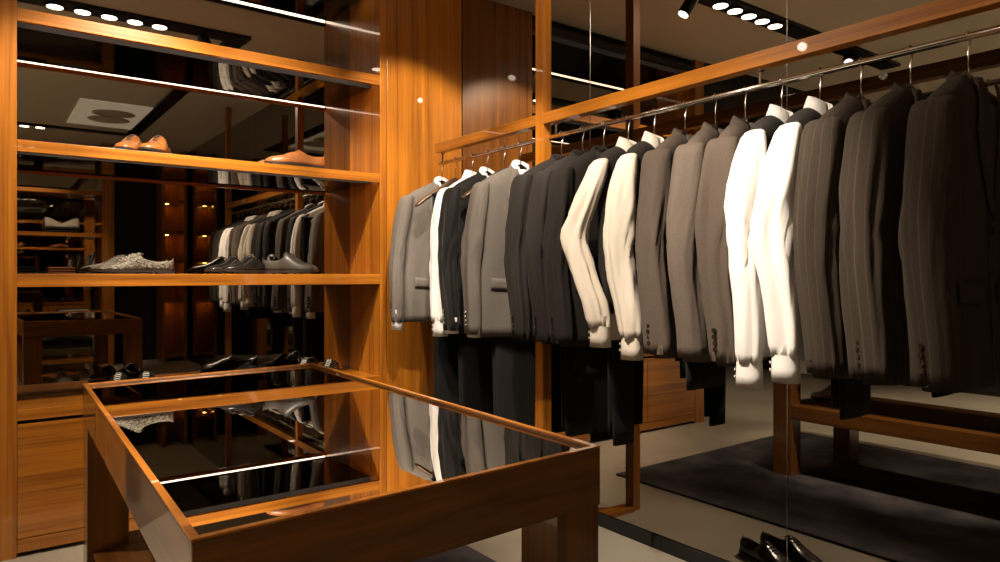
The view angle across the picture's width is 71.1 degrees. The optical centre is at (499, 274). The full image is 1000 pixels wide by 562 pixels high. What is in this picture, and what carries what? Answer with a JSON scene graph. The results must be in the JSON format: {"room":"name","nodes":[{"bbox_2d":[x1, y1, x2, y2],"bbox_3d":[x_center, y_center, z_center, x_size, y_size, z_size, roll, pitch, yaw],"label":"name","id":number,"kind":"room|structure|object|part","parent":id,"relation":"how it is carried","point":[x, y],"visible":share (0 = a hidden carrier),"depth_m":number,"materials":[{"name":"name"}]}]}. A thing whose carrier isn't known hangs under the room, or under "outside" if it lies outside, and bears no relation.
{"room":"clothing store","nodes":[
{"label":"clothing store","id":0,"kind":"room"},
{"bbox_2d":[0,526,686,561],"bbox_3d":[-1.352,1.150,1.144,5.400,0.100,8.950,0,0,-37],"label":"floor","id":1,"kind":"structure","parent":0,"point":[612,546],"depth_m":2.79,"materials":[{"name":"tile"}]},
{"bbox_2d":[0,0,386,560],"bbox_3d":[-1.395,-0.249,3.318,1.708,2.698,0.387,0,0,-37],"label":"shelving unit","id":2,"kind":"object","parent":1,"relation":"on","point":[230,86],"visible":0.73,"depth_m":3.34,"materials":[{"name":"brown wood"}]},
{"bbox_3d":[-2.035,-0.249,2.840,0.110,2.698,0.387,0,0,-37],"label":"panel","id":3,"kind":"part","parent":2,"relation":"part of","materials":[{"name":"brown wood"}]},
{"bbox_3d":[-1.673,0.804,2.881,0.517,0.445,0.019,0,0,-37],"label":"drawer","id":4,"kind":"part","parent":2,"relation":"part of","materials":[{"name":"brown wood"}]},
{"bbox_3d":[-1.257,1.056,3.192,1.557,0.052,0.019,0,0,-37],"label":"rail","id":5,"kind":"part","parent":2,"relation":"part of","materials":[{"name":"brown wood"}]},
{"bbox_2d":[109,372,131,380],"bbox_3d":[-1.687,0.478,3.095,0.105,0.092,0.288,0,0,-21],"label":"shoe","id":6,"kind":"object","parent":2,"relation":"on","point":[117,376],"visible":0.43,"depth_m":3.09,"materials":[{"name":"black leather"}]},
{"bbox_2d":[113,134,141,149],"bbox_3d":[-1.650,-0.581,3.136,0.105,0.104,0.293,0,0,-9],"label":"shoe","id":7,"kind":"object","parent":2,"relation":"on","point":[131,142],"visible":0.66,"depth_m":3.06,"materials":[{"name":"beige leather"}]},
{"bbox_2d":[89,253,166,273],"bbox_3d":[-1.669,-0.052,3.154,0.318,0.092,0.105,0,0,-37],"label":"shoe","id":8,"kind":"object","parent":2,"relation":"on","point":[91,268],"visible":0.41,"depth_m":3.12,"materials":[{"name":"fabric"}]},
{"bbox_2d":[93,253,174,273],"bbox_3d":[-1.584,-0.052,3.040,0.318,0.092,0.105,0,0,-37],"label":"shoe","id":9,"kind":"object","parent":2,"relation":"on","point":[135,263],"visible":1,"depth_m":3.01,"materials":[{"name":"fabric"}]},
{"bbox_2d":[137,371,154,378],"bbox_3d":[-1.585,0.478,3.134,0.105,0.092,0.288,0,0,-21],"label":"shoe","id":10,"kind":"object","parent":2,"relation":"on","point":[146,374],"visible":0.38,"depth_m":3.13,"materials":[{"name":"black leather"}]},
{"bbox_2d":[137,135,170,153],"bbox_3d":[-1.542,-0.581,3.153,0.105,0.104,0.293,0,0,-9],"label":"shoe","id":11,"kind":"object","parent":2,"relation":"on","point":[158,143],"visible":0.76,"depth_m":3.07,"materials":[{"name":"beige leather"}]},
{"bbox_2d":[17,0,349,396],"bbox_3d":[-1.474,-0.524,3.483,1.559,2.148,0.012,0,0,-37],"label":"mirror","id":12,"kind":"object","parent":2,"relation":"attached to","point":[72,219],"depth_m":3.41,"materials":[{"name":"black mirror"}]},
{"bbox_3d":[-1.360,0.021,3.330,1.557,0.052,0.365,0,0,-37],"label":"shelf","id":13,"kind":"part","parent":2,"relation":"part of","materials":[{"name":"brown wood"}]},
{"bbox_3d":[-1.360,-0.505,3.330,1.557,0.046,0.365,0,0,-37],"label":"shelf","id":14,"kind":"part","parent":2,"relation":"part of","materials":[{"name":"brown wood"}]},
{"bbox_3d":[-1.360,-1.015,3.330,1.557,0.050,0.365,0,0,-37],"label":"shelf","id":15,"kind":"part","parent":2,"relation":"part of","materials":[{"name":"brown wood"}]},
{"bbox_2d":[17,375,379,420],"bbox_3d":[-1.360,0.546,3.330,1.557,0.043,0.365,0,0,-37],"label":"countertop","id":16,"kind":"structure","parent":2,"relation":"on","point":[33,413],"depth_m":2.79,"materials":[{"name":"brown wood"}]},
{"bbox_2d":[204,255,255,273],"bbox_3d":[-1.322,-0.052,3.442,0.105,0.092,0.288,0,0,33],"label":"shoe","id":17,"kind":"object","parent":2,"relation":"on","point":[213,269],"visible":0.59,"depth_m":3.37,"materials":[{"name":"black leather"}]},
{"bbox_2d":[219,255,270,273],"bbox_3d":[-1.216,-0.052,3.373,0.105,0.092,0.288,0,0,33],"label":"shoe","id":18,"kind":"object","parent":2,"relation":"on","point":[248,264],"visible":0.92,"depth_m":3.32,"materials":[{"name":"black leather"}]},
{"bbox_2d":[234,362,273,369],"bbox_3d":[-1.252,0.479,3.459,0.105,0.092,0.288,0,0,38],"label":"shoe","id":19,"kind":"object","parent":2,"relation":"on","point":[248,365],"visible":0.27,"depth_m":3.44,"materials":[{"name":"black leather"}]},
{"bbox_2d":[262,252,315,273],"bbox_3d":[-1.045,-0.060,3.457,0.258,0.108,0.105,0,0,-7],"label":"shoe","id":20,"kind":"object","parent":2,"relation":"on","point":[287,264],"visible":0.96,"depth_m":3.42,"materials":[{"name":"grey leather"}]},
{"bbox_2d":[268,253,318,273],"bbox_3d":[-1.061,-0.060,3.593,0.258,0.108,0.105,0,0,-7],"label":"shoe","id":21,"kind":"object","parent":2,"relation":"on","point":[293,255],"visible":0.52,"depth_m":3.58,"materials":[{"name":"grey leather"}]},
{"bbox_2d":[263,150,325,168],"bbox_3d":[-1.011,-0.575,3.467,0.308,0.093,0.105,0,0,-37],"label":"shoe","id":22,"kind":"object","parent":2,"relation":"on","point":[296,158],"visible":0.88,"depth_m":3.43,"materials":[{"name":"beige leather"}]},
{"bbox_2d":[298,358,318,364],"bbox_3d":[-1.009,0.478,3.614,0.105,0.092,0.278,0,0,3],"label":"shoe","id":23,"kind":"object","parent":2,"relation":"on","point":[303,361],"visible":0.27,"depth_m":3.61,"materials":[{"name":"black leather"}]},
{"bbox_2d":[322,359,339,370],"bbox_3d":[-0.882,0.478,3.607,0.105,0.092,0.278,0,0,3],"label":"shoe","id":24,"kind":"object","parent":2,"relation":"on","point":[330,363],"visible":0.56,"depth_m":3.60,"materials":[{"name":"black leather"}]},
{"bbox_3d":[-0.726,-0.249,3.817,0.040,2.698,0.387,0,0,-37],"label":"panel","id":25,"kind":"part","parent":2,"relation":"part of","materials":[{"name":"brown wood"}]},
{"bbox_2d":[413,545,495,561],"bbox_3d":[-0.179,1.094,1.395,1.780,0.012,2.950,0,0,-37],"label":"rug","id":26,"kind":"object","parent":1,"relation":"on","point":[465,553],"visible":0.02,"depth_m":2.70,"materials":[{"name":"grey carpet"}]},
{"bbox_2d":[83,363,599,561],"bbox_3d":[-0.472,0.688,1.521,0.691,0.801,1.387,0,0,-37],"label":"display table","id":27,"kind":"object","parent":26,"relation":"on","point":[309,462],"visible":1,"depth_m":1.13,"materials":[{"name":"brown wood"}]},
{"bbox_3d":[-1.036,0.737,1.842,0.099,0.703,0.103,0,0,-37],"label":"leg","id":28,"kind":"part","parent":27,"relation":"part of","materials":[{"name":"brown wood"}]},
{"bbox_2d":[93,531,155,561],"bbox_3d":[-0.471,0.744,1.520,0.656,0.077,1.344,0,0,-37],"label":"shelf","id":29,"kind":"object","parent":27,"relation":"attached to","point":[134,548],"depth_m":1.78,"materials":[{"name":"brown wood"}]},
{"bbox_3d":[0.101,0.737,1.186,0.099,0.703,0.102,0,0,-37],"label":"leg","id":30,"kind":"part","parent":27,"relation":"part of","materials":[{"name":"brown wood"}]},
{"bbox_2d":[435,0,999,430],"bbox_3d":[0.589,-0.249,2.619,0.286,2.698,2.735,0,0,-37],"label":"clothes rack","id":31,"kind":"object","parent":1,"relation":"on","point":[932,13],"visible":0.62,"depth_m":2.33,"materials":[{"name":"brown wood"}]},
{"bbox_2d":[415,157,458,206],"bbox_3d":[-0.232,-0.464,3.545,0.430,0.261,0.044,0,0,-34],"label":"clothes hanger","id":32,"kind":"object","parent":31,"relation":"hanging from","point":[453,180],"visible":0.54,"depth_m":3.47,"materials":[{"name":"brown wood"}]},
{"bbox_2d":[461,145,505,199],"bbox_3d":[0.011,-0.464,3.217,0.430,0.261,0.044,0,0,-35],"label":"clothes hanger","id":33,"kind":"object","parent":31,"relation":"hanging from","point":[466,194],"visible":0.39,"depth_m":3.11,"materials":[{"name":"brown wood"}]},
{"bbox_2d":[485,149,491,175],"bbox_3d":[-0.068,-0.480,3.322,0.410,0.229,0.044,0,0,-40],"label":"clothes hanger","id":34,"kind":"object","parent":31,"relation":"hanging from","point":[487,171],"visible":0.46,"depth_m":3.31,"materials":[{"name":"silver metal"}]},
{"bbox_2d":[438,170,486,332],"bbox_3d":[-0.075,-0.120,3.302,0.500,0.771,0.136,0,0,-40],"label":"suit jacket","id":35,"kind":"object","parent":34,"relation":"hanging from","point":[453,210],"visible":0.31,"depth_m":3.15,"materials":[{"name":"black fabric"}]},
{"bbox_2d":[445,167,493,333],"bbox_3d":[-0.067,-0.126,3.294,0.439,0.780,0.093,0,0,-40],"label":"dress shirt","id":36,"kind":"object","parent":34,"relation":"hanging from","point":[482,170],"visible":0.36,"depth_m":3.28,"materials":[{"name":"white fabric"}]},
{"bbox_2d":[458,333,492,414],"bbox_3d":[-0.070,0.208,3.326,0.320,1.192,0.048,0,0,-37],"label":"trousers","id":37,"kind":"object","parent":34,"relation":"hanging from","point":[474,354],"visible":0.19,"depth_m":3.27,"materials":[{"name":"black fabric"}]},
{"bbox_3d":[-0.077,0.197,3.335,0.320,1.145,0.024,0,0,-37],"label":"trouser leg","id":38,"kind":"part","parent":37,"relation":"part of","materials":[{"name":"black fabric"}]},
{"bbox_2d":[517,141,526,169],"bbox_3d":[0.084,-0.480,3.121,0.410,0.229,0.044,0,0,-31],"label":"clothes hanger","id":39,"kind":"object","parent":31,"relation":"hanging from","point":[520,165],"visible":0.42,"depth_m":3.11,"materials":[{"name":"silver metal"}]},
{"bbox_2d":[460,164,529,336],"bbox_3d":[0.067,-0.120,3.100,0.512,0.771,0.134,0,0,-31],"label":"suit jacket","id":40,"kind":"object","parent":39,"relation":"hanging from","point":[485,294],"visible":0.44,"depth_m":3.00,"materials":[{"name":"grey fabric"}]},
{"bbox_2d":[467,160,528,337],"bbox_3d":[0.070,-0.126,3.087,0.473,0.780,0.091,0,0,-31],"label":"dress shirt","id":41,"kind":"object","parent":39,"relation":"hanging from","point":[514,163],"visible":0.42,"depth_m":3.08,"materials":[{"name":"white fabric"}]},
{"bbox_2d":[492,336,534,426],"bbox_3d":[0.064,0.208,3.113,0.260,1.192,0.050,0,0,-37],"label":"trousers","id":42,"kind":"object","parent":39,"relation":"hanging from","point":[513,360],"visible":0.32,"depth_m":3.08,"materials":[{"name":"grey fabric"}]},
{"bbox_3d":[0.056,0.197,3.123,0.260,1.145,0.024,0,0,-37],"label":"trouser leg","id":43,"kind":"part","parent":42,"relation":"part of","materials":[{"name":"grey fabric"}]},
{"bbox_3d":[0.183,-0.249,2.962,0.046,2.698,0.050,0,0,-37],"label":"post","id":44,"kind":"part","parent":31,"relation":"part of","materials":[{"name":"brown wood"}]},
{"bbox_2d":[555,131,563,159],"bbox_3d":[0.248,-0.480,2.901,0.410,0.229,0.044,0,0,-35],"label":"clothes hanger","id":45,"kind":"object","parent":31,"relation":"hanging from","point":[561,156],"visible":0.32,"depth_m":2.89,"materials":[{"name":"silver metal"}]},
{"bbox_2d":[504,154,564,341],"bbox_3d":[0.236,-0.120,2.884,0.481,0.771,0.136,0,0,-35],"label":"suit jacket","id":46,"kind":"object","parent":45,"relation":"hanging from","point":[520,305],"visible":0.27,"depth_m":2.74,"materials":[{"name":"grey fabric"}]},
{"bbox_2d":[576,126,584,155],"bbox_3d":[0.322,-0.480,2.800,0.410,0.229,0.044,0,0,-38],"label":"clothes hanger","id":47,"kind":"object","parent":31,"relation":"hanging from","point":[582,152],"visible":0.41,"depth_m":2.79,"materials":[{"name":"silver metal"}]},
{"bbox_2d":[525,149,581,344],"bbox_3d":[0.308,-0.120,2.784,0.488,0.771,0.144,0,0,-38],"label":"suit jacket","id":48,"kind":"object","parent":47,"relation":"hanging from","point":[538,199],"visible":0.24,"depth_m":2.64,"materials":[{"name":"grey fabric"}]},
{"bbox_2d":[560,347,593,436],"bbox_3d":[0.328,0.143,2.968,0.200,1.062,0.048,0,0,-37],"label":"trousers","id":49,"kind":"object","parent":47,"relation":"hanging from","point":[577,398],"visible":0.24,"depth_m":2.93,"materials":[{"name":"black fabric"}]},
{"bbox_3d":[0.321,0.132,2.977,0.200,1.015,0.024,0,0,-37],"label":"trouser leg","id":50,"kind":"part","parent":49,"relation":"part of","materials":[{"name":"black fabric"}]},
{"bbox_2d":[597,121,607,151],"bbox_3d":[0.393,-0.480,2.706,0.410,0.229,0.044,0,0,-33],"label":"clothes hanger","id":51,"kind":"object","parent":31,"relation":"hanging from","point":[603,149],"visible":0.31,"depth_m":2.69,"materials":[{"name":"silver metal"}]},
{"bbox_2d":[542,145,607,346],"bbox_3d":[0.382,-0.119,2.694,0.487,0.768,0.138,0,0,-33],"label":"suit jacket","id":52,"kind":"object","parent":51,"relation":"hanging from","point":[569,327],"visible":0.31,"depth_m":2.56,"materials":[{"name":"grey fabric"}]},
{"bbox_2d":[681,101,688,135],"bbox_3d":[0.622,-0.480,2.393,0.044,0.229,0.410,0,0,40],"label":"clothes hanger","id":53,"kind":"object","parent":31,"relation":"hanging from","point":[684,132],"visible":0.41,"depth_m":2.38,"materials":[{"name":"silver metal"}]},
{"bbox_2d":[635,128,691,358],"bbox_3d":[0.612,-0.119,2.376,0.136,0.768,0.479,0,0,40],"label":"suit jacket","id":54,"kind":"object","parent":53,"relation":"hanging from","point":[654,289],"visible":0.39,"depth_m":2.19,"materials":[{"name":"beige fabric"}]},
{"bbox_2d":[712,93,719,134],"bbox_3d":[0.695,-0.480,2.295,0.044,0.229,0.410,0,0,38],"label":"clothes hanger","id":55,"kind":"object","parent":31,"relation":"hanging from","point":[715,126],"visible":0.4,"depth_m":2.28,"materials":[{"name":"silver metal"}]},
{"bbox_2d":[666,122,723,362],"bbox_3d":[0.690,-0.120,2.271,0.132,0.771,0.492,0,0,38],"label":"suit jacket","id":56,"kind":"object","parent":55,"relation":"hanging from","point":[691,332],"visible":0.34,"depth_m":2.09,"materials":[{"name":"grey fabric"}]},
{"bbox_2d":[680,358,725,389],"bbox_3d":[0.662,-0.012,2.278,0.220,0.752,0.048,0,0,-37],"label":"trousers","id":57,"kind":"object","parent":55,"relation":"hanging from","point":[703,375],"visible":0.1,"depth_m":2.24,"materials":[{"name":"black fabric"}]},
{"bbox_3d":[0.654,-0.024,2.288,0.220,0.705,0.023,0,0,-37],"label":"trouser leg","id":58,"kind":"part","parent":57,"relation":"part of","materials":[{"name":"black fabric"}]},
{"bbox_3d":[0.498,-0.580,2.564,0.019,0.019,2.715,0,0,-37],"label":"rail","id":59,"kind":"part","parent":31,"relation":"part of","materials":[{"name":"silver metal"}]},
{"bbox_2d":[742,86,750,127],"bbox_3d":[0.761,-0.480,2.206,0.044,0.229,0.410,0,0,37],"label":"clothes hanger","id":60,"kind":"object","parent":31,"relation":"hanging from","point":[745,120],"visible":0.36,"depth_m":2.20,"materials":[{"name":"silver metal"}]},
{"bbox_2d":[695,115,771,365],"bbox_3d":[0.761,-0.120,2.192,0.136,0.771,0.485,0,0,37],"label":"suit jacket","id":61,"kind":"object","parent":60,"relation":"hanging from","point":[710,222],"visible":0.35,"depth_m":2.01,"materials":[{"name":"beige fabric"}]},
{"bbox_2d":[779,77,783,106],"bbox_3d":[0.836,-0.480,2.108,0.044,0.229,0.410,0,0,43],"label":"clothes hanger","id":62,"kind":"object","parent":31,"relation":"hanging from","point":[780,77],"visible":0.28,"depth_m":2.10,"materials":[{"name":"silver metal"}]},
{"bbox_2d":[724,104,808,389],"bbox_3d":[0.827,-0.102,2.091,0.127,0.828,0.517,0,0,43],"label":"dress shirt","id":63,"kind":"object","parent":62,"relation":"hanging from","point":[750,334],"visible":0.31,"depth_m":1.91,"materials":[{"name":"white fabric"}]},
{"bbox_2d":[749,115,783,150],"bbox_3d":[0.847,-0.136,2.097,0.108,0.661,0.380,0,0,43],"label":"waistcoat","id":64,"kind":"object","parent":62,"relation":"hanging from","point":[769,124],"visible":0.1,"depth_m":1.97,"materials":[{"name":"grey fabric"}]},
{"bbox_2d":[818,67,822,99],"bbox_3d":[0.908,-0.480,2.012,0.410,0.229,0.044,0,0,-43],"label":"clothes hanger","id":65,"kind":"object","parent":31,"relation":"hanging from","point":[819,67],"visible":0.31,"depth_m":2.00,"materials":[{"name":"silver metal"}]},
{"bbox_2d":[748,96,832,383],"bbox_3d":[0.893,-0.117,2.000,0.522,0.798,0.127,0,0,-41],"label":"dress shirt","id":66,"kind":"object","parent":65,"relation":"hanging from","point":[770,239],"visible":0.42,"depth_m":1.83,"materials":[{"name":"white fabric"}]},
{"bbox_2d":[785,108,821,320],"bbox_3d":[0.919,-0.136,2.000,0.380,0.661,0.108,0,0,-43],"label":"waistcoat","id":67,"kind":"object","parent":65,"relation":"hanging from","point":[803,116],"visible":0.04,"depth_m":1.89,"materials":[{"name":"grey fabric"}]},
{"bbox_2d":[855,57,865,100],"bbox_3d":[0.978,-0.479,1.920,0.410,0.230,0.044,0,0,-37],"label":"clothes hanger","id":68,"kind":"object","parent":31,"relation":"hanging from","point":[860,97],"visible":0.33,"depth_m":1.91,"materials":[{"name":"silver metal"}]},
{"bbox_2d":[793,92,871,379],"bbox_3d":[0.970,-0.120,1.900,0.502,0.771,0.128,0,0,-37],"label":"suit jacket","id":69,"kind":"object","parent":68,"relation":"hanging from","point":[816,216],"visible":0.39,"depth_m":1.75,"materials":[{"name":"brown fabric"}]},
{"bbox_2d":[831,379,870,419],"bbox_3d":[0.959,-0.002,1.912,0.220,0.772,0.048,0,0,-37],"label":"trousers","id":70,"kind":"object","parent":68,"relation":"hanging from","point":[853,397],"visible":0.1,"depth_m":1.88,"materials":[{"name":"black fabric"}]},
{"bbox_3d":[0.952,-0.013,1.922,0.220,0.725,0.024,0,0,-37],"label":"trouser leg","id":71,"kind":"part","parent":70,"relation":"part of","materials":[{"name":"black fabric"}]},
{"bbox_2d":[904,45,915,91],"bbox_3d":[1.054,-0.479,1.819,0.410,0.230,0.044,0,0,-35],"label":"clothes hanger","id":72,"kind":"object","parent":31,"relation":"hanging from","point":[910,87],"visible":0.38,"depth_m":1.81,"materials":[{"name":"silver metal"}]},
{"bbox_2d":[839,82,926,384],"bbox_3d":[1.044,-0.119,1.803,0.494,0.768,0.130,0,0,-35],"label":"suit jacket","id":73,"kind":"object","parent":72,"relation":"hanging from","point":[872,168],"visible":0.42,"depth_m":1.68,"materials":[{"name":"brown fabric"}]},
{"bbox_2d":[964,31,977,93],"bbox_3d":[1.133,-0.479,1.713,0.410,0.230,0.044,0,0,-37],"label":"clothes hanger","id":74,"kind":"object","parent":31,"relation":"hanging from","point":[968,74],"visible":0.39,"depth_m":1.70,"materials":[{"name":"silver metal"}]},
{"bbox_2d":[898,70,999,393],"bbox_3d":[1.126,-0.120,1.694,0.492,0.771,0.129,0,0,-37],"label":"suit jacket","id":75,"kind":"object","parent":74,"relation":"hanging from","point":[949,229],"visible":1,"depth_m":1.57,"materials":[{"name":"brown fabric"}]},
{"bbox_3d":[0.466,-0.480,2.602,0.044,0.229,0.410,0,0,40],"label":"clothes hanger","id":76,"kind":"object","parent":31,"relation":"hanging from","visible":0},
{"bbox_2d":[560,136,635,347],"bbox_3d":[0.435,-0.133,2.599,0.192,0.766,0.530,0,0,40],"label":"dress shirt","id":77,"kind":"object","parent":76,"relation":"hanging from","point":[574,237],"visible":0.34,"depth_m":2.41,"materials":[{"name":"beige fabric"}]},
{"bbox_2d":[597,146,625,313],"bbox_3d":[0.478,-0.136,2.592,0.108,0.661,0.380,0,0,40],"label":"waistcoat","id":78,"kind":"object","parent":76,"relation":"hanging from","point":[613,154],"visible":0.09,"depth_m":2.45,"materials":[{"name":"grey fabric"}]},
{"bbox_2d":[607,339,634,445],"bbox_3d":[0.449,0.118,2.597,0.130,1.012,0.048,0,0,-37],"label":"trousers","id":79,"kind":"object","parent":76,"relation":"hanging from","point":[621,373],"visible":0.34,"depth_m":2.57,"materials":[{"name":"black fabric"}]},
{"bbox_3d":[0.441,0.106,2.607,0.130,0.965,0.024,0,0,-37],"label":"trouser leg","id":80,"kind":"part","parent":79,"relation":"part of","materials":[{"name":"black fabric"}]},
{"bbox_3d":[0.540,-0.480,2.502,0.044,0.229,0.410,0,0,38],"label":"clothes hanger","id":81,"kind":"object","parent":31,"relation":"hanging from","visible":0},
{"bbox_2d":[603,131,663,360],"bbox_3d":[0.538,-0.120,2.482,0.142,0.793,0.527,0,0,38],"label":"dress shirt","id":82,"kind":"object","parent":81,"relation":"hanging from","point":[619,228],"visible":0.37,"depth_m":2.28,"materials":[{"name":"beige fabric"}]},
{"bbox_2d":[625,141,654,282],"bbox_3d":[0.554,-0.136,2.491,0.108,0.661,0.380,0,0,38],"label":"waistcoat","id":83,"kind":"object","parent":81,"relation":"hanging from","point":[640,148],"visible":0.06,"depth_m":2.35,"materials":[{"name":"grey fabric"}]},
{"bbox_3d":[-0.308,-0.480,3.646,0.410,0.229,0.044,0,0,-32],"label":"clothes hanger","id":84,"kind":"object","parent":31,"relation":"hanging from","visible":0},
{"bbox_2d":[389,180,439,321],"bbox_3d":[-0.324,-0.135,3.625,0.534,0.741,0.136,0,0,-32],"label":"suit jacket","id":85,"kind":"object","parent":84,"relation":"hanging from","point":[409,280],"visible":0.38,"depth_m":3.52,"materials":[{"name":"grey fabric"}]},
{"bbox_2d":[392,176,448,329],"bbox_3d":[-0.324,-0.122,3.612,0.499,0.788,0.090,0,0,-32],"label":"dress shirt","id":86,"kind":"object","parent":84,"relation":"hanging from","point":[395,325],"visible":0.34,"depth_m":3.48,"materials":[{"name":"white fabric"}]},
{"bbox_2d":[462,0,462,175],"bbox_3d":[1.492,-0.250,1.767,0.095,2.700,6.550,0,0,-37],"label":"wall","id":87,"kind":"structure","parent":0,"point":[462,0],"depth_m":3.97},
{"bbox_2d":[387,0,461,397],"bbox_3d":[-0.416,-0.249,3.831,0.469,2.699,0.040,0,0,-37],"label":"wall panel","id":88,"kind":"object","parent":87,"relation":"attached to","point":[424,37],"depth_m":3.78,"materials":[{"name":"brown wood"}]},
{"bbox_2d":[463,0,589,442],"bbox_3d":[0.099,-0.277,3.544,0.010,2.643,1.026,0,0,-37],"label":"mirror panel","id":89,"kind":"object","parent":87,"relation":"attached to","point":[499,35],"visible":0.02,"depth_m":3.55,"materials":[{"name":"grey"}]},
{"bbox_2d":[598,512,727,561],"bbox_3d":[1.568,1.074,1.565,0.023,0.052,5.956,0,0,-37],"label":"baseboard","id":90,"kind":"structure","parent":87,"relation":"attached to","point":[681,551],"depth_m":2.81,"materials":[{"name":"black wood"}]},
{"bbox_2d":[590,0,786,561],"bbox_3d":[0.691,-0.277,2.751,0.010,2.643,0.949,0,0,-37],"label":"mirror panel","id":91,"kind":"object","parent":87,"relation":"attached to","point":[704,470],"visible":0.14,"depth_m":2.67,"materials":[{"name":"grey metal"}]},
{"bbox_2d":[787,0,787,561],"bbox_3d":[0.975,-0.277,2.369,0.012,2.643,0.003,0,0,-37],"label":"trim","id":92,"kind":"structure","parent":87,"relation":"attached to","point":[787,0],"depth_m":2.37,"materials":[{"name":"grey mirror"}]},
{"bbox_2d":[788,0,999,561],"bbox_3d":[1.259,-0.277,1.989,0.010,2.643,0.948,0,0,-37],"label":"mirror panel","id":93,"kind":"object","parent":87,"relation":"attached to","point":[916,477],"visible":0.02,"depth_m":2.10,"materials":[{"name":"grey metal"}]},
{"bbox_3d":[-0.144,-0.480,3.420,0.044,0.229,0.410,0,0,39],"label":"clothes hanger","id":94,"kind":"object","parent":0,"visible":0},
{"bbox_2d":[431,193,458,404],"bbox_3d":[-0.189,0.208,3.394,0.310,1.192,0.048,0,0,-37],"label":"trousers","id":95,"kind":"object","parent":94,"relation":"hanging from","point":[446,366],"visible":0.15,"depth_m":3.32,"materials":[{"name":"black fabric"}]},
{"bbox_3d":[-0.196,0.197,3.403,0.310,1.145,0.025,0,0,-37],"label":"trouser leg","id":96,"kind":"part","parent":95,"relation":"part of","materials":[{"name":"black fabric"}]},
{"bbox_2d":[429,170,476,336],"bbox_3d":[-0.148,-0.117,3.405,0.122,0.798,0.511,0,0,36],"label":"dress shirt","id":97,"kind":"object","parent":94,"relation":"hanging from","point":[435,297],"visible":0.18,"depth_m":3.21,"materials":[{"name":"white fabric"}]}
]}

